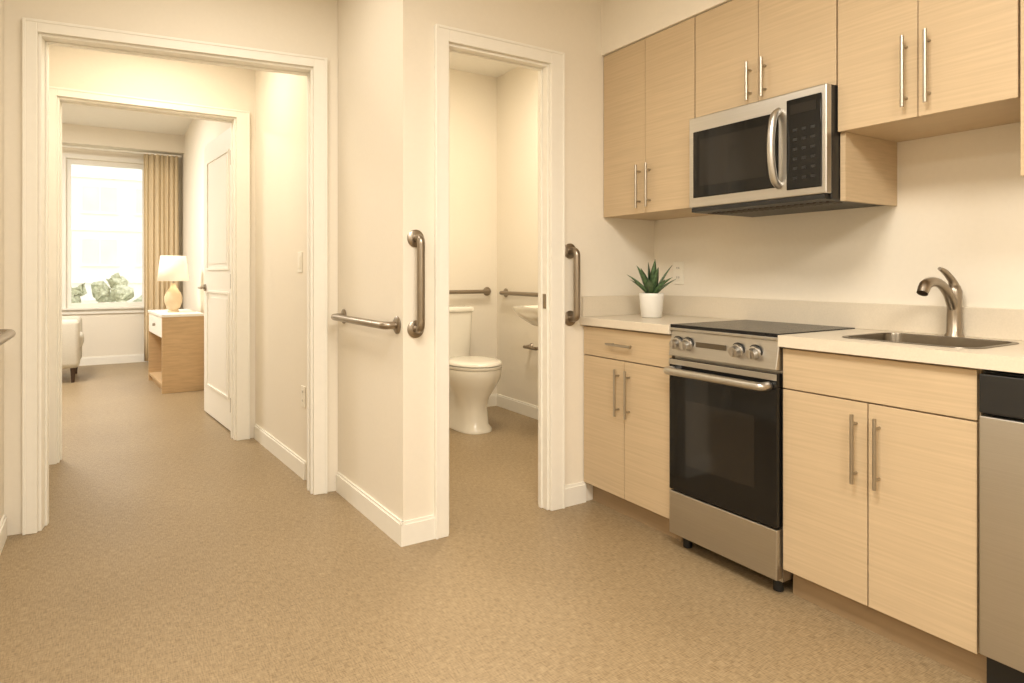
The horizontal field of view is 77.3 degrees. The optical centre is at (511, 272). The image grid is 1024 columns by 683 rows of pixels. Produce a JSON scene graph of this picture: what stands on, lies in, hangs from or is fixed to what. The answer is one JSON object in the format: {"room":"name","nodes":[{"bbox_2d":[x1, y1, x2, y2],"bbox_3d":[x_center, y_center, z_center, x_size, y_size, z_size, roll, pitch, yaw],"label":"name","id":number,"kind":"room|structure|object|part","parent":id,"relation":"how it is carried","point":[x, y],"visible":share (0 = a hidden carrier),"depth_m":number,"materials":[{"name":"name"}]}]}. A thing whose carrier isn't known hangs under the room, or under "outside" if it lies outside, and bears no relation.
{"room":"care facility","nodes":[
{"label":"care facility","id":0,"kind":"room"},
{"bbox_2d":[0,0,3,520],"bbox_3d":[-1.762,-0.345,1.969,0.120,2.950,2.010,0,0,-32],"label":"wall","id":1,"kind":"structure","parent":0,"point":[1,1],"depth_m":2.68,"materials":[{"name":"paint"}]},
{"bbox_2d":[0,515,6,554],"bbox_3d":[-1.666,1.080,1.941,0.013,0.100,1.860,0,0,-32],"label":"baseboard","id":2,"kind":"structure","parent":1,"relation":"attached to","point":[3,523],"depth_m":2.64,"materials":[{"name":"paint"}]},
{"bbox_2d":[0,329,15,345],"bbox_3d":[-1.693,0.235,2.042,0.074,0.074,1.134,0,0,-32],"label":"grab bar","id":3,"kind":"object","parent":1,"relation":"attached to","point":[5,334],"visible":1,"depth_m":2.34,"materials":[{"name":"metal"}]},
{"bbox_2d":[62,147,181,356],"bbox_3d":[-5.799,-0.345,7.541,3.640,2.950,0.140,0,0,-32],"label":"wall","id":4,"kind":"structure","parent":0,"point":[105,334],"depth_m":7.99,"materials":[{"name":"paint"}]},
{"bbox_2d":[62,153,143,314],"bbox_3d":[-5.016,-0.470,7.920,0.990,1.940,0.050,0,0,-32],"label":"window frame","id":5,"kind":"structure","parent":4,"relation":"attached to","point":[100,310],"depth_m":7.74,"materials":[{"name":"white paint"}]},
{"bbox_2d":[66,158,143,307],"bbox_3d":[-5.058,-0.480,8.006,0.850,1.820,0.060,0,0,-32],"label":"window","id":6,"kind":"structure","parent":4,"relation":"in","point":[69,162],"depth_m":7.85,"materials":[{"name":"white paint"}]},
{"bbox_2d":[79,354,147,365],"bbox_3d":[-5.758,1.080,7.476,3.400,0.100,0.013,0,0,-32],"label":"baseboard","id":7,"kind":"structure","parent":4,"relation":"attached to","point":[116,359],"depth_m":7.96,"materials":[{"name":"paint"}]},
{"bbox_2d":[62,123,183,155],"bbox_3d":[-5.688,-1.640,7.363,3.400,0.220,0.280,0,0,-32],"label":"soffit","id":8,"kind":"structure","parent":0,"point":[72,134],"depth_m":7.80,"materials":[{"name":"paint"}]},
{"bbox_2d":[62,145,181,360],"bbox_3d":[-4.880,-0.203,7.797,1.530,2.607,0.047,0,0,-32],"label":"window curtain","id":9,"kind":"object","parent":8,"relation":"hanging from","point":[161,196],"visible":0.66,"depth_m":8.05,"materials":[{"name":"fabric"}]},
{"bbox_3d":[-4.881,-1.495,7.799,1.530,0.024,0.024,0,0,-32],"label":"rod","id":10,"kind":"part","parent":9,"relation":"part of","materials":[{"name":"white paint"}]},
{"bbox_2d":[62,104,192,134],"bbox_3d":[-4.533,-1.775,5.525,3.400,0.050,4.620,0,0,-32],"label":"ceiling","id":11,"kind":"structure","parent":0,"point":[71,114],"depth_m":7.34,"materials":[{"name":"white paint"}]},
{"bbox_2d":[49,45,254,437],"bbox_3d":[-3.179,-0.345,3.577,3.620,2.950,0.120,0,0,-32],"label":"wall","id":12,"kind":"structure","parent":0,"point":[71,68],"depth_m":4.11,"materials":[{"name":"paint"}]},
{"bbox_2d":[49,86,249,464],"bbox_3d":[-2.302,0.015,4.126,1.124,2.230,0.164,0,0,-32],"label":"trim","id":13,"kind":"structure","parent":12,"relation":"attached to","point":[240,124],"depth_m":4.18,"materials":[{"name":"paint"}]},
{"bbox_2d":[4,0,337,535],"bbox_3d":[-1.568,-0.345,3.091,1.400,2.950,0.120,0,0,-24],"label":"wall","id":14,"kind":"structure","parent":0,"point":[303,27],"depth_m":3.00,"materials":[{"name":"paint"}]},
{"bbox_2d":[22,17,326,534],"bbox_3d":[-1.561,0.014,3.092,1.277,2.232,0.164,0,0,-24],"label":"trim","id":15,"kind":"structure","parent":14,"relation":"attached to","point":[35,45],"depth_m":2.86,"materials":[{"name":"paint"}]},
{"bbox_2d":[182,119,230,312],"bbox_3d":[-3.043,-0.345,6.461,0.120,2.950,4.620,0,0,-32],"label":"wall","id":16,"kind":"structure","parent":0,"point":[199,133],"depth_m":7.15,"materials":[{"name":"paint"}]},
{"bbox_2d":[204,127,230,430],"bbox_3d":[-2.213,0.043,4.845,0.044,2.150,0.950,0,0,-37],"label":"door","id":17,"kind":"structure","parent":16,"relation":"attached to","point":[217,167],"depth_m":4.82,"materials":[{"name":"paint"}]},
{"bbox_2d":[255,0,402,520],"bbox_3d":[-1.059,-0.345,3.561,0.232,2.950,2.177,0,0,-34],"label":"wall","id":18,"kind":"structure","parent":0,"point":[370,32],"depth_m":3.16,"materials":[{"name":"paint"}]},
{"bbox_2d":[254,424,305,479],"bbox_3d":[-1.443,1.080,3.935,0.013,0.100,1.082,0,0,-35],"label":"baseboard","id":19,"kind":"structure","parent":18,"relation":"attached to","point":[283,453],"depth_m":3.84,"materials":[{"name":"paint"}]},
{"bbox_2d":[298,252,301,272],"bbox_3d":[-1.187,-0.060,3.576,0.010,0.115,0.070,0,0,-35],"label":"light switch","id":20,"kind":"object","parent":18,"relation":"attached to","point":[299,253],"visible":1,"depth_m":3.56,"materials":[{"name":"white plastic"}]},
{"bbox_2d":[301,385,305,407],"bbox_3d":[-1.151,0.680,3.528,0.008,0.115,0.070,0,0,-35],"label":"wall outlet","id":21,"kind":"object","parent":18,"relation":"attached to","point":[303,388],"visible":1,"depth_m":3.52,"materials":[{"name":"white plastic"}]},
{"bbox_2d":[331,309,400,333],"bbox_3d":[-0.697,0.220,2.953,0.075,0.074,0.730,0,0,-34],"label":"grab bar","id":22,"kind":"object","parent":18,"relation":"attached to","point":[342,317],"visible":1,"depth_m":2.79,"materials":[{"name":"silver metal"}]},
{"bbox_2d":[336,472,403,546],"bbox_3d":[-0.677,1.080,2.977,0.013,0.100,0.808,0,0,-34],"label":"baseboard","id":23,"kind":"structure","parent":18,"relation":"attached to","point":[389,523],"depth_m":2.91,"materials":[{"name":"paint"}]},
{"bbox_2d":[449,69,496,393],"bbox_3d":[-0.859,-0.345,5.081,1.650,2.950,0.120,0,0,-32],"label":"wall","id":24,"kind":"structure","parent":0,"point":[472,96],"depth_m":5.35,"materials":[{"name":"paint"}]},
{"bbox_2d":[449,287,490,295],"bbox_3d":[-0.596,0.155,5.132,1.024,0.074,0.074,0,0,-32],"label":"grab bar","id":25,"kind":"object","parent":24,"relation":"attached to","point":[486,291],"visible":0.5,"depth_m":5.26,"materials":[{"name":"silver metal"}]},
{"bbox_2d":[487,394,496,406],"bbox_3d":[-0.824,1.080,5.025,1.650,0.100,0.013,0,0,-32],"label":"baseboard","id":26,"kind":"structure","parent":24,"relation":"attached to","point":[492,399],"depth_m":5.43,"materials":[{"name":"paint"}]},
{"bbox_2d":[449,53,516,77],"bbox_3d":[-0.258,-1.695,4.124,1.650,0.050,2.140,0,0,-32],"label":"ceiling","id":27,"kind":"structure","parent":0,"point":[456,62],"depth_m":5.18,"materials":[{"name":"white paint"}]},
{"bbox_2d":[0,362,981,682],"bbox_3d":[-1.729,1.180,2.988,5.750,0.100,12.200,0,0,-32],"label":"floor","id":28,"kind":"structure","parent":0,"point":[172,548],"depth_m":2.31,"materials":[{"name":"carpet"}]},
{"bbox_2d":[62,316,83,382],"bbox_3d":[-5.019,0.690,6.708,0.875,0.880,0.800,0,0,-32],"label":"armchair","id":29,"kind":"object","parent":28,"relation":"on","point":[72,334],"visible":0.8,"depth_m":6.56,"materials":[{"name":"white fabric"}]},
{"bbox_3d":[-4.837,0.730,6.427,0.825,0.500,0.130,0,0,-32],"label":"arm","id":30,"kind":"part","parent":29,"relation":"part of","materials":[{"name":"fabric"}]},
{"bbox_3d":[-5.193,0.730,6.994,0.825,0.500,0.130,0,0,-32],"label":"arm","id":31,"kind":"part","parent":29,"relation":"part of","materials":[{"name":"fabric"}]},
{"bbox_3d":[-4.536,1.050,6.610,0.048,0.160,0.048,0,0,-32],"label":"leg","id":32,"kind":"part","parent":29,"relation":"part of","materials":[{"name":"brown wood"}]},
{"bbox_2d":[80,332,83,347],"bbox_3d":[-4.964,0.725,6.742,0.745,0.150,0.560,0,0,-32],"label":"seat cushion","id":33,"kind":"object","parent":29,"relation":"on","point":[81,333],"depth_m":6.74,"materials":[{"name":"fabric"}]},
{"bbox_2d":[148,309,203,393],"bbox_3d":[-3.411,0.760,6.462,0.383,0.740,0.962,0,0,-36],"label":"nightstand","id":34,"kind":"object","parent":28,"relation":"on","point":[175,339],"visible":0.92,"depth_m":6.11,"materials":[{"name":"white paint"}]},
{"bbox_2d":[149,371,161,386],"bbox_3d":[-3.406,1.058,6.465,0.347,0.025,0.900,0,0,-36],"label":"shelf","id":35,"kind":"object","parent":34,"relation":"attached to","point":[156,375],"depth_m":6.53,"materials":[{"name":"brown wood"}]},
{"bbox_3d":[-3.541,0.514,6.367,0.018,0.192,0.896,0,0,-36],"label":"drawer","id":36,"kind":"part","parent":34,"relation":"part of","materials":[{"name":"white paint"}]},
{"bbox_2d":[157,256,188,311],"bbox_3d":[-3.377,0.110,6.382,0.284,0.560,0.284,0,0,-32],"label":"table lamp","id":37,"kind":"object","parent":34,"relation":"on","point":[171,268],"visible":0.99,"depth_m":6.30,"materials":[{"name":"ceramic"}]},
{"bbox_3d":[-3.377,-0.045,6.382,0.284,0.250,0.284,0,0,-32],"label":"lamp shade","id":38,"kind":"part","parent":37,"relation":"part of","materials":[{"name":"white fabric"}]},
{"bbox_2d":[449,306,501,433],"bbox_3d":[-0.380,0.699,4.789,0.496,0.862,0.875,0,0,-32],"label":"toilet","id":39,"kind":"object","parent":28,"relation":"on","point":[472,379],"visible":0.62,"depth_m":4.53,"materials":[{"name":"ceramic"}]},
{"bbox_3d":[-0.555,0.494,5.066,0.470,0.369,0.204,0,0,-32],"label":"tank","id":40,"kind":"part","parent":39,"relation":"part of","materials":[{"name":"ceramic"}]},
{"bbox_3d":[-0.554,0.288,5.064,0.496,0.041,0.224,0,0,-32],"label":"tank lid","id":41,"kind":"part","parent":39,"relation":"part of","materials":[{"name":"ceramic"}]},
{"bbox_3d":[-0.277,0.668,4.624,0.402,0.021,0.485,0,0,-32],"label":"seat","id":42,"kind":"part","parent":39,"relation":"part of","materials":[{"name":"ceramic"}]},
{"bbox_3d":[-0.277,0.638,4.624,0.400,0.029,0.484,0,0,-32],"label":"lid","id":43,"kind":"part","parent":39,"relation":"part of","materials":[{"name":"ceramic"}]},
{"bbox_2d":[584,325,682,541],"bbox_3d":[0.699,0.693,3.027,0.515,0.875,0.589,0,0,-32],"label":"base cabinet","id":44,"kind":"object","parent":28,"relation":"on","point":[626,385],"visible":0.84,"depth_m":2.88,"materials":[{"name":"brown wood"}]},
{"bbox_3d":[0.439,0.716,3.037,0.018,0.625,0.290,0,0,-32],"label":"door","id":45,"kind":"part","parent":44,"relation":"part of","materials":[{"name":"brown wood"}]},
{"bbox_3d":[0.467,0.547,2.923,0.011,0.215,0.011,0,0,43],"label":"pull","id":46,"kind":"part","parent":44,"relation":"part of","materials":[{"name":"silver metal"}]},
{"bbox_3d":[0.479,0.330,2.904,0.012,0.012,0.165,0,0,-32],"label":"drawer pull","id":47,"kind":"part","parent":44,"relation":"part of","materials":[{"name":"silver metal"}]},
{"bbox_3d":[0.504,0.547,2.863,0.011,0.215,0.011,0,0,43],"label":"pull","id":48,"kind":"part","parent":44,"relation":"part of","materials":[{"name":"silver metal"}]},
{"bbox_3d":[0.517,0.330,2.913,0.018,0.136,0.585,0,0,-32],"label":"drawer","id":49,"kind":"part","parent":44,"relation":"part of","materials":[{"name":"brown wood"}]},
{"bbox_3d":[0.595,0.716,2.788,0.018,0.625,0.290,0,0,-32],"label":"door","id":50,"kind":"part","parent":44,"relation":"part of","materials":[{"name":"brown wood"}]},
{"bbox_2d":[663,320,854,591],"bbox_3d":[0.960,0.670,2.540,0.544,0.919,0.506,0,0,-32],"label":"electric range","id":51,"kind":"object","parent":28,"relation":"on","point":[726,388],"visible":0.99,"depth_m":2.40,"materials":[{"name":"silver metal"}]},
{"bbox_3d":[0.664,0.285,2.598,0.043,0.051,0.050,0,0,-32],"label":"knob","id":52,"kind":"part","parent":51,"relation":"part of","materials":[{"name":"silver metal"}]},
{"bbox_3d":[0.693,0.285,2.554,0.043,0.051,0.050,0,0,-32],"label":"knob","id":53,"kind":"part","parent":51,"relation":"part of","materials":[{"name":"silver metal"}]},
{"bbox_2d":[663,357,781,528],"bbox_3d":[0.770,0.619,2.420,0.094,0.537,0.504,0,0,-32],"label":"oven","id":54,"kind":"object","parent":51,"relation":"in","point":[725,418],"depth_m":2.39,"materials":[{"name":"black glass"}]},
{"bbox_3d":[0.781,0.363,2.428,0.002,0.022,0.504,0,0,-32],"label":"door steel","id":55,"kind":"part","parent":51,"relation":"part of","materials":[{"name":"silver metal"}]},
{"bbox_3d":[0.796,0.980,2.437,0.032,0.176,0.504,0,0,-32],"label":"storage drawer","id":56,"kind":"part","parent":51,"relation":"part of","materials":[{"name":"silver metal"}]},
{"bbox_3d":[0.795,0.288,2.436,0.037,0.107,0.504,0,0,-32],"label":"control panel","id":57,"kind":"part","parent":51,"relation":"part of","materials":[{"name":"silver metal"}]},
{"bbox_3d":[0.821,0.285,2.349,0.043,0.051,0.050,0,0,-32],"label":"knob","id":58,"kind":"part","parent":51,"relation":"part of","materials":[{"name":"silver metal"}]},
{"bbox_3d":[0.861,0.285,2.286,0.043,0.051,0.050,0,0,-32],"label":"knob","id":59,"kind":"part","parent":51,"relation":"part of","materials":[{"name":"silver metal"}]},
{"bbox_2d":[670,320,854,340],"bbox_3d":[0.988,0.223,2.557,0.478,0.024,0.506,0,0,-32],"label":"cooktop","id":60,"kind":"object","parent":51,"relation":"in","point":[733,330],"depth_m":2.48,"materials":[{"name":"black glass"}]},
{"bbox_2d":[783,347,986,682],"bbox_3d":[1.286,0.693,2.092,0.515,0.875,0.591,0,0,-32],"label":"base cabinet","id":61,"kind":"object","parent":28,"relation":"on","point":[881,455],"visible":0.89,"depth_m":1.92,"materials":[{"name":"brown wood"}]},
{"bbox_3d":[1.026,0.716,2.103,0.018,0.625,0.292,0,0,-32],"label":"door","id":62,"kind":"part","parent":61,"relation":"part of","materials":[{"name":"brown wood"}]},
{"bbox_3d":[1.054,0.547,1.988,0.011,0.215,0.011,0,0,43],"label":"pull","id":63,"kind":"part","parent":61,"relation":"part of","materials":[{"name":"silver metal"}]},
{"bbox_3d":[1.091,0.547,1.929,0.011,0.215,0.011,0,0,-17],"label":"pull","id":64,"kind":"part","parent":61,"relation":"part of","materials":[{"name":"silver metal"}]},
{"bbox_3d":[1.104,0.330,1.978,0.018,0.136,0.587,0,0,-32],"label":"drawer","id":65,"kind":"part","parent":61,"relation":"part of","materials":[{"name":"brown wood"}]},
{"bbox_3d":[1.183,0.716,1.853,0.018,0.625,0.292,0,0,-32],"label":"door","id":66,"kind":"part","parent":61,"relation":"part of","materials":[{"name":"brown wood"}]},
{"bbox_2d":[979,370,1023,682],"bbox_3d":[1.601,0.698,1.583,0.468,0.865,0.597,0,0,-32],"label":"dishwasher","id":67,"kind":"object","parent":28,"relation":"on","point":[1001,393],"visible":1,"depth_m":1.67,"materials":[{"name":"silver metal"}]},
{"bbox_2d":[983,370,1023,419],"bbox_3d":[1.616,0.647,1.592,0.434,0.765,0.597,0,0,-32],"label":"control panel","id":68,"kind":"object","parent":67,"relation":"in","point":[988,371],"depth_m":1.69,"materials":[{"name":"black plastic"}]},
{"bbox_3d":[1.455,1.080,1.491,0.015,0.100,0.597,0,0,-32],"label":"kick plate","id":69,"kind":"part","parent":67,"relation":"part of","materials":[{"name":"black plastic"}]},
{"bbox_2d":[497,67,537,405],"bbox_3d":[0.458,-0.345,4.648,0.120,2.950,2.255,0,0,-32],"label":"wall","id":70,"kind":"structure","parent":0,"point":[517,89],"depth_m":5.19,"materials":[{"name":"paint"}]},
{"bbox_2d":[496,394,537,419],"bbox_3d":[0.428,1.080,4.571,0.013,0.100,2.087,0,0,-32],"label":"baseboard","id":71,"kind":"structure","parent":70,"relation":"attached to","point":[514,405],"depth_m":5.17,"materials":[{"name":"paint"}]},
{"bbox_2d":[499,288,537,296],"bbox_3d":[0.140,0.165,4.971,0.074,0.074,0.904,0,0,-32],"label":"grab bar","id":72,"kind":"object","parent":70,"relation":"attached to","point":[505,292],"visible":0.51,"depth_m":5.07,"materials":[{"name":"silver metal"}]},
{"bbox_2d":[513,305,537,325],"bbox_3d":[0.277,0.362,4.378,0.470,0.447,0.500,0,0,-32],"label":"sink","id":73,"kind":"object","parent":70,"relation":"attached to","point":[529,313],"visible":0.12,"depth_m":4.29,"materials":[{"name":"ceramic"}]},
{"bbox_2d":[523,343,537,349],"bbox_3d":[0.160,0.575,4.936,0.078,0.051,0.202,0,0,-32],"label":"toilet paper holder","id":74,"kind":"object","parent":70,"relation":"attached to","point":[530,346],"visible":0.74,"depth_m":4.92,"materials":[{"name":"silver metal"}]},
{"bbox_3d":[0.138,0.575,4.922,0.026,0.025,0.160,0,0,-32],"label":"rod","id":75,"kind":"part","parent":74,"relation":"part of","materials":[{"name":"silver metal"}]},
{"bbox_2d":[403,0,653,520],"bbox_3d":[0.328,-0.345,3.191,1.890,2.950,0.075,0,0,-32],"label":"wall","id":76,"kind":"structure","parent":0,"point":[611,250],"depth_m":3.02,"materials":[{"name":"paint"}]},
{"bbox_2d":[407,230,424,337],"bbox_3d":[-0.386,0.045,2.654,0.074,0.454,0.074,0,0,-32],"label":"grab bar","id":77,"kind":"object","parent":76,"relation":"attached to","point":[415,238],"visible":1,"depth_m":2.63,"materials":[{"name":"silver metal"}]},
{"bbox_2d":[400,514,434,545],"bbox_3d":[-0.395,1.080,2.685,0.153,0.100,0.013,0,0,-32],"label":"baseboard","id":78,"kind":"structure","parent":76,"relation":"attached to","point":[417,530],"depth_m":2.68,"materials":[{"name":"paint"}]},
{"bbox_2d":[434,24,564,539],"bbox_3d":[-0.064,0.036,2.942,0.681,2.187,0.119,0,0,-32],"label":"trim","id":79,"kind":"structure","parent":76,"relation":"attached to","point":[551,75],"depth_m":3.04,"materials":[{"name":"paint"}]},
{"bbox_2d":[543,294,545,308],"bbox_3d":[0.155,0.135,3.061,0.002,0.070,0.024,0,0,-32],"label":"strike plate","id":80,"kind":"object","parent":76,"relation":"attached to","point":[544,295],"visible":1,"depth_m":3.06,"materials":[{"name":"silver metal"}]},
{"bbox_2d":[565,243,579,325],"bbox_3d":[0.300,0.057,3.085,0.074,0.401,0.074,0,0,-32],"label":"grab bar","id":81,"kind":"object","parent":76,"relation":"attached to","point":[571,251],"visible":1,"depth_m":3.06,"materials":[{"name":"silver metal"}]},
{"bbox_2d":[565,481,585,506],"bbox_3d":[0.304,1.080,3.124,0.137,0.100,0.013,0,0,-32],"label":"baseboard","id":82,"kind":"structure","parent":76,"relation":"attached to","point":[575,493],"depth_m":3.12,"materials":[{"name":"paint"}]},
{"bbox_2d":[581,295,640,316],"bbox_3d":[0.547,0.165,3.272,0.477,0.100,0.019,0,0,-32],"label":"backsplash","id":83,"kind":"structure","parent":76,"relation":"attached to","point":[618,304],"depth_m":3.23,"materials":[{"name":"stone"}]},
{"bbox_2d":[601,0,731,55],"bbox_3d":[1.347,-1.282,2.139,0.368,0.377,2.790,0,0,-32],"label":"soffit","id":84,"kind":"structure","parent":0,"point":[624,23],"depth_m":2.99,"materials":[{"name":"beige paint"}]},
{"bbox_2d":[654,122,1023,308],"bbox_3d":[2.138,-0.345,1.337,0.120,2.950,4.990,0,0,-32],"label":"wall","id":85,"kind":"structure","parent":0,"point":[959,209],"depth_m":2.36,"materials":[{"name":"beige paint"}]},
{"bbox_2d":[604,17,714,220],"bbox_3d":[0.754,-0.686,3.060,0.388,0.812,0.596,0,0,-32],"label":"upper cabinet","id":86,"kind":"object","parent":85,"relation":"attached to","point":[650,82],"depth_m":2.95,"materials":[{"name":"beige wood"}]},
{"bbox_2d":[673,262,683,283],"bbox_3d":[0.850,0.000,3.268,0.008,0.115,0.070,0,0,-32],"label":"wall outlet","id":87,"kind":"object","parent":85,"relation":"attached to","point":[678,267],"depth_m":3.26,"materials":[{"name":"white plastic"}]},
{"bbox_2d":[696,0,837,117],"bbox_3d":[1.080,-0.869,2.541,0.388,0.447,0.626,0,0,-32],"label":"upper cabinet","id":88,"kind":"object","parent":85,"relation":"attached to","point":[748,51],"depth_m":2.44,"materials":[{"name":"beige wood"}]},
{"bbox_2d":[689,83,884,216],"bbox_3d":[1.050,-0.446,2.512,0.470,0.394,0.607,0,0,-32],"label":"over-range microwave","id":89,"kind":"object","parent":88,"relation":"attached to","point":[778,155],"visible":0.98,"depth_m":2.36,"materials":[{"name":"silver metal"}]},
{"bbox_3d":[0.857,-0.446,2.485,0.004,0.272,0.397,0,0,-32],"label":"door glass","id":90,"kind":"part","parent":89,"relation":"part of","materials":[{"name":"black glass"}]},
{"bbox_3d":[0.914,-0.457,2.427,0.030,0.373,0.607,0,0,-32],"label":"frame","id":91,"kind":"part","parent":89,"relation":"part of","materials":[{"name":"silver metal"}]},
{"bbox_3d":[0.944,-0.450,2.301,0.067,0.293,0.027,0,0,-32],"label":"handle","id":92,"kind":"part","parent":89,"relation":"part of","materials":[{"name":"silver metal"}]},
{"bbox_3d":[1.017,-0.455,2.232,0.004,0.320,0.132,0,0,-32],"label":"control panel","id":93,"kind":"part","parent":89,"relation":"part of","materials":[{"name":"black glass"}]},
{"bbox_2d":[662,295,1023,340],"bbox_3d":[1.531,0.165,2.172,0.019,0.100,2.890,0,0,-32],"label":"backsplash","id":94,"kind":"structure","parent":85,"relation":"attached to","point":[978,322],"depth_m":2.47,"materials":[{"name":"stone"}]},
{"bbox_2d":[838,0,1019,205],"bbox_3d":[1.385,-0.670,2.056,0.388,0.844,0.516,0,0,-32],"label":"upper cabinet","id":95,"kind":"object","parent":85,"relation":"attached to","point":[908,70],"depth_m":2.00,"materials":[{"name":"beige wood"}]},
{"bbox_2d":[1020,0,1023,176],"bbox_3d":[1.694,-0.679,1.563,0.388,0.827,0.644,0,0,-32],"label":"upper cabinet","id":96,"kind":"object","parent":85,"relation":"attached to","point":[1021,1],"depth_m":1.75,"materials":[{"name":"beige wood"}]},
{"label":"outside","id":97,"kind":"structure","parent":0,"visible":0},
{"bbox_2d":[81,300,133,302],"bbox_3d":[-21.170,1.455,33.703,80.000,0.050,60.400,0,0,-32],"label":"ground","id":98,"kind":"structure","parent":97,"point":[85,301],"depth_m":32.11,"materials":[{"name":"white"}]},
{"bbox_2d":[71,164,141,300],"bbox_3d":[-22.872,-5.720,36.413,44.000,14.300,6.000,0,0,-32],"label":"facade","id":99,"kind":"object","parent":98,"relation":"on","point":[126,189],"visible":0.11,"depth_m":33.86,"materials":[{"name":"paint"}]},
{"bbox_2d":[71,173,141,282],"bbox_3d":[-21.249,-3.370,33.830,44.000,7.800,0.100,0,0,-32],"label":"sill","id":100,"kind":"structure","parent":99,"relation":"attached to","point":[72,174],"depth_m":33.60,"materials":[{"name":"white paint"}]},
{"bbox_2d":[83,186,141,263],"bbox_3d":[-21.649,-3.870,33.620,39.900,6.800,0.030,0,0,-32],"label":"windows","id":101,"kind":"structure","parent":99,"relation":"attached to","point":[90,193],"depth_m":33.69,"materials":[{"name":"white glass"}]},
{"bbox_2d":[71,272,141,302],"bbox_3d":[-6.713,0.749,10.174,4.083,1.540,1.158,0,0,-32],"label":"hedge","id":102,"kind":"object","parent":98,"relation":"on","point":[120,291],"visible":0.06,"depth_m":10.19,"materials":[{"name":"green plant"}]},
{"bbox_3d":[1.927,0.692,1.072,0.515,0.875,0.605,0,0,-32],"label":"base cabinet","id":103,"kind":"object","parent":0,"visible":0},
{"bbox_2d":[580,295,1023,373],"bbox_3d":[1.319,0.184,2.050,0.506,0.139,2.909,0,0,-32],"label":"countertop","id":104,"kind":"structure","parent":103,"relation":"on","point":[618,311],"depth_m":2.35,"materials":[{"name":"stone"}]},
{"bbox_2d":[628,261,675,317],"bbox_3d":[0.673,0.074,3.091,0.225,0.280,0.217,0,0,23],"label":"potted succulent","id":105,"kind":"object","parent":104,"relation":"on","point":[651,301],"visible":1,"depth_m":3.06,"materials":[{"name":"green plant"}]},
{"bbox_2d":[639,293,663,317],"bbox_3d":[0.675,0.155,3.099,0.118,0.117,0.118,0,0,-32],"label":"pot","id":106,"kind":"object","parent":105,"relation":"attached to","point":[651,304],"depth_m":3.05,"materials":[{"name":"ceramic"}]},
{"bbox_2d":[842,332,1018,348],"bbox_3d":[1.327,0.300,2.050,0.329,0.176,0.416,0,0,-32],"label":"sink","id":107,"kind":"object","parent":104,"relation":"in","point":[919,339],"visible":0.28,"depth_m":2.14,"materials":[{"name":"metal"}]},
{"bbox_2d":[916,267,964,336],"bbox_3d":[1.409,0.097,2.107,0.255,0.235,0.058,0,0,-32],"label":"kitchen faucet","id":108,"kind":"object","parent":104,"relation":"on","point":[952,292],"visible":0.99,"depth_m":2.14,"materials":[{"name":"silver metal"}]},
{"bbox_3d":[1.400,0.072,2.102,0.236,0.116,0.036,0,0,-32],"label":"spout","id":109,"kind":"part","parent":108,"relation":"part of","materials":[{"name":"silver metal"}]},
{"bbox_3d":[1.465,0.015,2.148,0.088,0.072,0.031,0,0,-22],"label":"lever","id":110,"kind":"part","parent":108,"relation":"part of","materials":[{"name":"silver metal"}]}
]}

